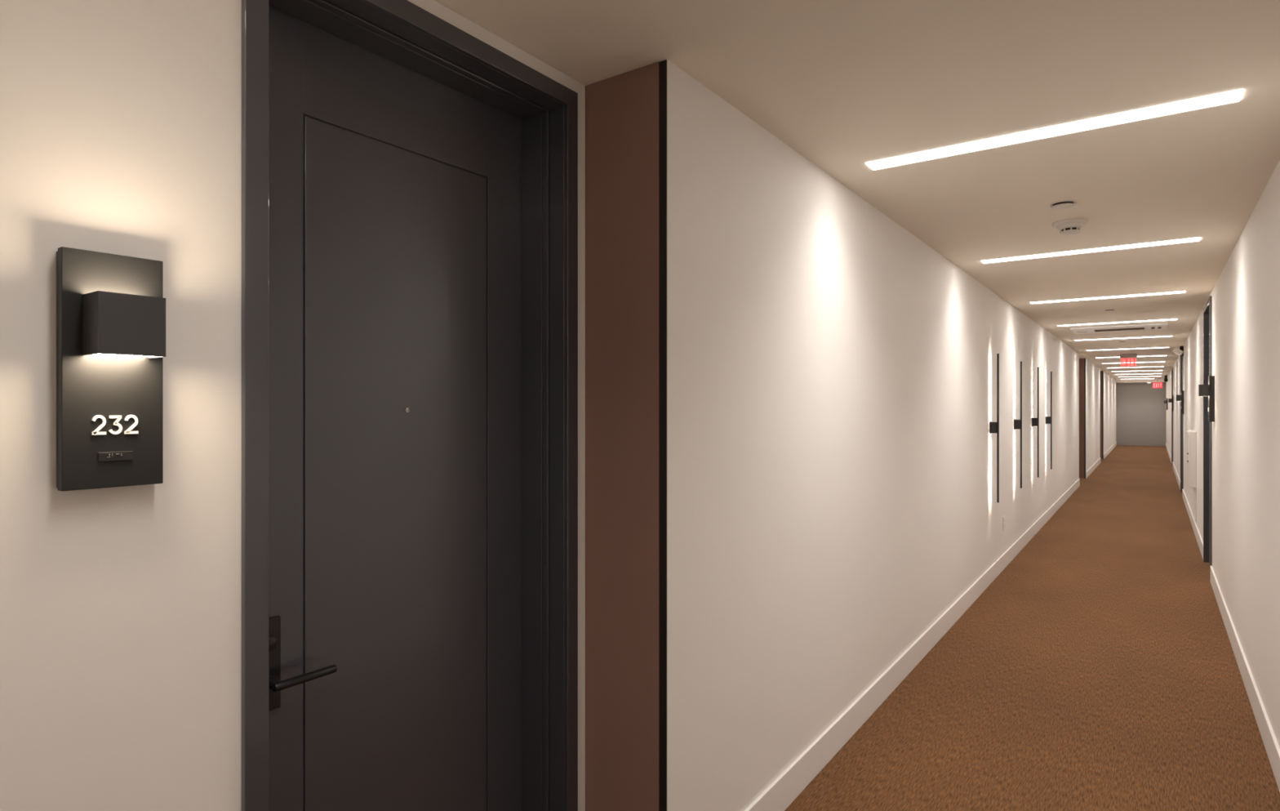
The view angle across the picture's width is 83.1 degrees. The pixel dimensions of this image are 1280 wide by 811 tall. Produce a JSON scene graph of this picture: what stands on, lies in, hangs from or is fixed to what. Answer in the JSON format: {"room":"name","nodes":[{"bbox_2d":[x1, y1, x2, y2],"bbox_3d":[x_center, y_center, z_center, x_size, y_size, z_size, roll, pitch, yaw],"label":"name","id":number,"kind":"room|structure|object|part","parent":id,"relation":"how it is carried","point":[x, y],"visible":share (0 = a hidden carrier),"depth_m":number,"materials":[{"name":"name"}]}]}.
{"room":"apartment hallway","nodes":[
{"label":"apartment hallway","id":0,"kind":"room"},
{"bbox_2d":[0,0,1115,810],"bbox_3d":[6.914,0.260,12.383,0.800,2.500,38.800,0,0,35],"label":"wall","id":1,"kind":"structure","parent":0,"point":[832,374],"depth_m":2.15,"materials":[{"name":"paint"}]},
{"bbox_2d":[56,246,165,490],"bbox_3d":[-0.853,-0.058,1.181,0.101,0.384,0.142,0,0,35],"label":"sconce","id":2,"kind":"object","parent":1,"relation":"attached to","point":[111,308],"visible":1,"depth_m":1.17,"materials":[{"name":"brown metal"}]},
{"bbox_3d":[-0.888,-0.058,1.206,0.016,0.378,0.136,0,0,35],"label":"plate","id":3,"kind":"part","parent":2,"relation":"part of","materials":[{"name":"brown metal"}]},
{"bbox_3d":[-0.864,0.083,1.190,0.002,0.016,0.049,0,0,35],"label":"braille plate","id":4,"kind":"part","parent":2,"relation":"part of","materials":[{"name":"black metal"}]},
{"bbox_2d":[241,0,577,810],"bbox_3d":[-0.565,0.282,1.847,0.230,2.455,0.982,0,0,35],"label":"door","id":5,"kind":"structure","parent":1,"relation":"in","point":[410,183],"depth_m":1.88,"materials":[{"name":"grey paint"}]},
{"bbox_3d":[-0.823,0.572,1.597,0.011,0.204,0.052,0,0,35],"label":"lock plate","id":6,"kind":"part","parent":5,"relation":"part of","materials":[{"name":"black metal"}]},
{"bbox_3d":[-0.764,0.608,1.625,0.056,0.025,0.146,0,0,35],"label":"lever handle","id":7,"kind":"part","parent":5,"relation":"part of","materials":[{"name":"black metal"}]},
{"bbox_2d":[585,59,666,810],"bbox_3d":[-0.046,0.261,2.147,0.298,2.498,0.006,0,0,35],"label":"panel","id":8,"kind":"object","parent":1,"relation":"attached to","point":[626,113],"visible":1,"depth_m":2.14,"materials":[{"name":"brown wood"}]},
{"bbox_2d":[744,441,1116,810],"bbox_3d":[7.123,1.441,12.234,0.313,0.138,38.199,0,0,35],"label":"baseboard","id":9,"kind":"structure","parent":1,"relation":"attached to","point":[780,793],"depth_m":3.59,"materials":[{"name":"paint"}]},
{"bbox_2d":[989,353,999,502],"bbox_3d":[3.017,0.188,6.143,0.069,1.264,0.060,0,0,35],"label":"sconce","id":10,"kind":"object","parent":1,"relation":"attached to","point":[993,426],"visible":1,"depth_m":6.12,"materials":[{"name":"black metal"}]},
{"bbox_3d":[3.040,0.188,6.127,0.014,1.264,0.016,0,0,35],"label":"rod","id":11,"kind":"part","parent":10,"relation":"part of","materials":[{"name":"black metal"}]},
{"bbox_2d":[1003,515,1004,529],"bbox_3d":[3.388,1.090,6.716,0.010,0.124,0.074,0,0,35],"label":"wall outlet","id":12,"kind":"object","parent":1,"relation":"attached to","point":[1003,516],"visible":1,"depth_m":6.71,"materials":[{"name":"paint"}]},
{"bbox_2d":[1013,360,1022,488],"bbox_3d":[3.783,0.188,7.221,0.069,1.264,0.060,0,0,35],"label":"sconce","id":13,"kind":"object","parent":1,"relation":"attached to","point":[1017,423],"visible":1,"depth_m":7.20,"materials":[{"name":"black metal"}]},
{"bbox_3d":[3.805,0.188,7.205,0.014,1.264,0.016,0,0,35],"label":"rod","id":14,"kind":"part","parent":13,"relation":"part of","materials":[{"name":"black metal"}]},
{"bbox_2d":[1031,367,1039,477],"bbox_3d":[4.543,0.188,8.293,0.069,1.264,0.060,0,0,35],"label":"sconce","id":15,"kind":"object","parent":1,"relation":"attached to","point":[1035,421],"visible":1,"depth_m":8.27,"materials":[{"name":"black metal"}]},
{"bbox_3d":[4.566,0.188,8.277,0.014,1.264,0.016,0,0,35],"label":"rod","id":16,"kind":"part","parent":15,"relation":"part of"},
{"bbox_2d":[1045,371,1052,469],"bbox_3d":[5.306,0.188,9.367,0.069,1.264,0.060,0,0,35],"label":"sconce","id":17,"kind":"object","parent":1,"relation":"attached to","point":[1048,419],"visible":1,"depth_m":9.35,"materials":[{"name":"black metal"}]},
{"bbox_3d":[5.328,0.188,9.352,0.014,1.264,0.016,0,0,35],"label":"rod","id":18,"kind":"part","parent":17,"relation":"part of","materials":[{"name":"black metal"}]},
{"bbox_2d":[1079,358,1085,478],"bbox_3d":[9.153,0.261,15.107,0.298,2.498,0.006,0,0,35],"label":"panel","id":19,"kind":"object","parent":1,"relation":"attached to","point":[1082,361],"visible":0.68,"depth_m":15.05,"materials":[{"name":"black wood"}]},
{"bbox_2d":[1100,370,1103,458],"bbox_3d":[12.985,0.261,20.505,0.298,2.498,0.006,0,0,35],"label":"panel","id":20,"kind":"object","parent":1,"relation":"attached to","point":[1101,371],"visible":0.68,"depth_m":20.44,"materials":[{"name":"black wood"}]},
{"bbox_3d":[12.975,0.259,20.512,0.274,2.494,0.006,0,0,35],"label":"brown panel","id":21,"kind":"part","parent":20,"relation":"part of","materials":[{"name":"brown wood"}]},
{"bbox_2d":[434,0,1279,379],"bbox_3d":[7.749,-1.065,11.790,2.848,0.150,38.800,0,0,35],"label":"ceiling","id":22,"kind":"structure","parent":0,"point":[846,85],"depth_m":2.38,"materials":[{"name":"paint"}]},
{"bbox_2d":[865,88,1243,169],"bbox_3d":[1.430,-1.018,2.639,1.187,0.064,0.105,0,0,35],"label":"strip light","id":23,"kind":"object","parent":22,"relation":"attached to","point":[1223,98],"visible":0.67,"depth_m":2.57,"materials":[{"name":"white plastic"}]},
{"bbox_2d":[1050,201,1075,208],"bbox_3d":[2.076,-0.984,3.542,0.104,0.013,0.104,0,0,35],"label":"sprinkler cover","id":24,"kind":"object","parent":22,"relation":"attached to","point":[1063,205],"visible":1,"depth_m":3.52,"materials":[{"name":"white plastic"}]},
{"bbox_2d":[1052,201,1073,205],"bbox_3d":[2.076,-0.985,3.542,0.089,0.010,0.089,0,0,35],"label":"cover plate","id":25,"kind":"object","parent":24,"relation":"on","point":[1063,203],"depth_m":3.50,"materials":[{"name":"white plastic"}]},
{"bbox_2d":[1052,217,1088,235],"bbox_3d":[2.321,-0.960,3.895,0.168,0.061,0.168,0,0,35],"label":"smoke detector","id":26,"kind":"object","parent":22,"relation":"attached to","point":[1069,226],"visible":1,"depth_m":3.86,"materials":[{"name":"white plastic"}]},
{"bbox_2d":[981,236,1200,263],"bbox_3d":[2.837,-1.018,4.621,1.187,0.064,0.105,0,0,35],"label":"strip light","id":27,"kind":"object","parent":22,"relation":"attached to","point":[1192,239],"visible":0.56,"depth_m":4.58,"materials":[{"name":"white plastic"}]},
{"bbox_2d":[1030,290,1185,303],"bbox_3d":[4.243,-1.018,6.602,1.187,0.064,0.105,0,0,35],"label":"strip light","id":28,"kind":"object","parent":22,"relation":"attached to","point":[1181,291],"visible":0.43,"depth_m":6.58,"materials":[{"name":"white plastic"}]},
{"bbox_2d":[1057,318,1177,326],"bbox_3d":[5.650,-1.018,8.584,1.187,0.064,0.105,0,0,35],"label":"strip light","id":29,"kind":"object","parent":22,"relation":"attached to","point":[1173,318],"visible":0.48,"depth_m":8.54,"materials":[{"name":"white plastic"}]},
{"bbox_2d":[1070,322,1168,333],"bbox_3d":[6.065,-0.978,9.148,1.000,0.024,0.720,0,0,35],"label":"air conditioner","id":30,"kind":"object","parent":22,"relation":"attached to","point":[1159,326],"visible":1,"depth_m":9.06,"materials":[{"name":"white plastic"}]},
{"bbox_2d":[1074,335,1172,340],"bbox_3d":[7.057,-1.018,10.565,1.187,0.064,0.105,0,0,35],"label":"strip light","id":31,"kind":"object","parent":22,"relation":"attached to","point":[1163,335],"visible":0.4,"depth_m":10.57,"materials":[{"name":"white plastic"}]},
{"bbox_2d":[1087,346,1168,351],"bbox_3d":[8.463,-1.018,12.547,1.187,0.064,0.105,0,0,35],"label":"strip light","id":32,"kind":"object","parent":22,"relation":"attached to","point":[1158,347],"visible":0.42,"depth_m":12.55,"materials":[{"name":"white plastic"}]},
{"bbox_2d":[1120,353,1137,365],"bbox_3d":[9.306,-0.871,13.752,0.270,0.238,0.070,0,0,35],"label":"exit sign","id":33,"kind":"object","parent":22,"relation":"hanging from","point":[1122,356],"visible":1,"depth_m":13.74,"materials":[{"name":"red plastic"}]},
{"bbox_2d":[1095,355,1166,358],"bbox_3d":[9.870,-1.018,14.528,1.187,0.064,0.105,0,0,35],"label":"strip light","id":34,"kind":"object","parent":22,"relation":"attached to","point":[1156,355],"visible":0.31,"depth_m":14.42,"materials":[{"name":"white plastic"}]},
{"bbox_2d":[1113,361,1155,363],"bbox_3d":[11.277,-1.018,16.510,1.187,0.064,0.105,0,0,35],"label":"strip light","id":35,"kind":"object","parent":22,"relation":"attached to","point":[1142,362],"visible":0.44,"depth_m":16.35,"materials":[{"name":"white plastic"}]},
{"bbox_2d":[1115,378,1164,382],"bbox_3d":[18.789,-0.935,27.083,1.548,0.110,0.480,0,0,35],"label":"bulkhead","id":36,"kind":"object","parent":22,"relation":"attached to","point":[1137,380],"visible":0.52,"depth_m":26.89,"materials":[{"name":"paint"}]},
{"bbox_2d":[1152,377,1162,387],"bbox_3d":[18.240,-0.807,25.436,0.290,0.365,0.060,0,0,35],"label":"exit sign","id":37,"kind":"object","parent":22,"relation":"hanging from","point":[1155,384],"visible":1,"depth_m":25.41,"materials":[{"name":"red plastic"}]},
{"bbox_2d":[1164,375,1168,382],"bbox_3d":[17.080,-0.882,23.439,0.110,0.216,0.110,0,0,35],"label":"dome camera","id":38,"kind":"object","parent":22,"relation":"attached to","point":[1166,379],"visible":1,"depth_m":23.41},
{"bbox_2d":[784,444,1279,810],"bbox_3d":[7.749,1.560,11.790,2.848,0.100,38.800,0,0,35],"label":"floor","id":39,"kind":"structure","parent":0,"point":[1099,669],"depth_m":3.82,"materials":[{"name":"brown carpet"}]},
{"bbox_2d":[1115,382,1166,442],"bbox_3d":[19.015,0.260,27.401,1.548,2.500,0.300,0,0,35],"label":"wall","id":40,"kind":"structure","parent":0,"point":[1140,407],"depth_m":27.28,"materials":[{"name":"beige paint"}]},
{"bbox_2d":[1116,441,1165,446],"bbox_3d":[18.924,1.441,27.273,1.522,0.138,0.013,0,0,35],"label":"baseboard","id":41,"kind":"structure","parent":40,"relation":"attached to","point":[1128,443],"depth_m":27.27,"materials":[{"name":"beige paint"}]},
{"bbox_2d":[1166,160,1279,746],"bbox_3d":[8.707,0.260,11.111,0.500,2.500,38.800,0,0,35],"label":"wall","id":42,"kind":"structure","parent":0,"point":[1246,294],"depth_m":3.98,"materials":[{"name":"paint"}]},
{"bbox_2d":[1164,398,1168,409],"bbox_3d":[17.475,-0.058,23.982,0.101,0.384,0.142,0,0,35],"label":"sconce","id":43,"kind":"object","parent":42,"relation":"attached to","point":[1166,400],"visible":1,"depth_m":23.91,"materials":[{"name":"brown metal"}]},
{"bbox_2d":[1168,395,1173,411],"bbox_3d":[12.931,-0.058,17.581,0.101,0.384,0.142,0,0,35],"label":"sconce","id":44,"kind":"object","parent":42,"relation":"attached to","point":[1170,400],"visible":1,"depth_m":17.51,"materials":[{"name":"brown metal"}]},
{"bbox_3d":[12.951,-0.058,17.567,0.019,0.384,0.142,0,0,35],"label":"plate","id":45,"kind":"part","parent":44,"relation":"part of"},
{"bbox_2d":[1171,367,1173,464],"bbox_3d":[13.470,0.282,18.081,0.230,2.455,0.982,0,0,35],"label":"door","id":46,"kind":"structure","parent":42,"relation":"in","point":[1172,367],"depth_m":18.30,"materials":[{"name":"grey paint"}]},
{"bbox_2d":[1172,346,1183,355],"bbox_3d":[8.823,-0.896,11.835,0.148,0.163,0.165,0,0,35],"label":"security camera","id":47,"kind":"object","parent":42,"relation":"attached to","point":[1180,351],"visible":1,"depth_m":11.78,"materials":[{"name":"white plastic"}]},
{"bbox_2d":[1176,390,1183,413],"bbox_3d":[8.804,-0.058,11.767,0.101,0.384,0.142,0,0,35],"label":"sconce","id":48,"kind":"object","parent":42,"relation":"attached to","point":[1179,397],"visible":0.98,"depth_m":11.70,"materials":[{"name":"brown metal"}]},
{"bbox_3d":[8.824,-0.058,11.752,0.019,0.384,0.142,0,0,35],"label":"plate","id":49,"kind":"part","parent":48,"relation":"part of","materials":[{"name":"black metal"}]},
{"bbox_2d":[1180,355,1183,491],"bbox_3d":[9.349,0.282,12.275,0.230,2.455,0.982,0,0,35],"label":"door","id":50,"kind":"structure","parent":42,"relation":"in","point":[1181,357],"depth_m":12.70,"materials":[{"name":"grey paint"}]},
{"bbox_2d":[1186,429,1196,522],"bbox_3d":[6.596,0.824,8.642,0.084,1.053,0.670,0,0,35],"label":"fountain","id":51,"kind":"object","parent":42,"relation":"attached to","point":[1191,434],"visible":1,"depth_m":8.37,"materials":[{"name":"white metal"}]},
{"bbox_3d":[6.574,0.621,8.657,0.012,0.636,0.658,0,0,35],"label":"door","id":52,"kind":"part","parent":51,"relation":"part of","materials":[{"name":"white metal"}]},
{"bbox_3d":[6.626,1.150,8.621,0.010,0.400,0.630,0,0,35],"label":"panel","id":53,"kind":"part","parent":51,"relation":"part of","materials":[{"name":"paint"}]},
{"bbox_2d":[1198,375,1214,422],"bbox_3d":[4.729,-0.058,6.026,0.101,0.384,0.142,0,0,35],"label":"sconce","id":54,"kind":"object","parent":42,"relation":"attached to","point":[1208,389],"visible":1,"depth_m":5.96,"materials":[{"name":"brown metal"}]},
{"bbox_3d":[4.749,-0.058,6.012,0.019,0.384,0.142,0,0,35],"label":"plate","id":55,"kind":"part","parent":54,"relation":"part of","materials":[{"name":"black metal"}]},
{"bbox_3d":[4.763,-0.058,6.002,0.016,0.378,0.136,0,0,35],"label":"plate","id":56,"kind":"part","parent":54,"relation":"part of","materials":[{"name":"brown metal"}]},
{"bbox_2d":[1203,295,1212,565],"bbox_3d":[5.280,0.282,6.542,0.230,2.455,0.982,0,0,35],"label":"door","id":57,"kind":"structure","parent":42,"relation":"in","point":[1207,309],"depth_m":6.95,"materials":[{"name":"grey paint"}]},
{"bbox_2d":[1165,442,1279,791],"bbox_3d":[8.497,1.441,11.259,0.013,0.138,38.199,0,0,35],"label":"baseboard","id":58,"kind":"structure","parent":42,"relation":"attached to","point":[1272,747],"depth_m":3.86,"materials":[{"name":"paint"}]}
]}

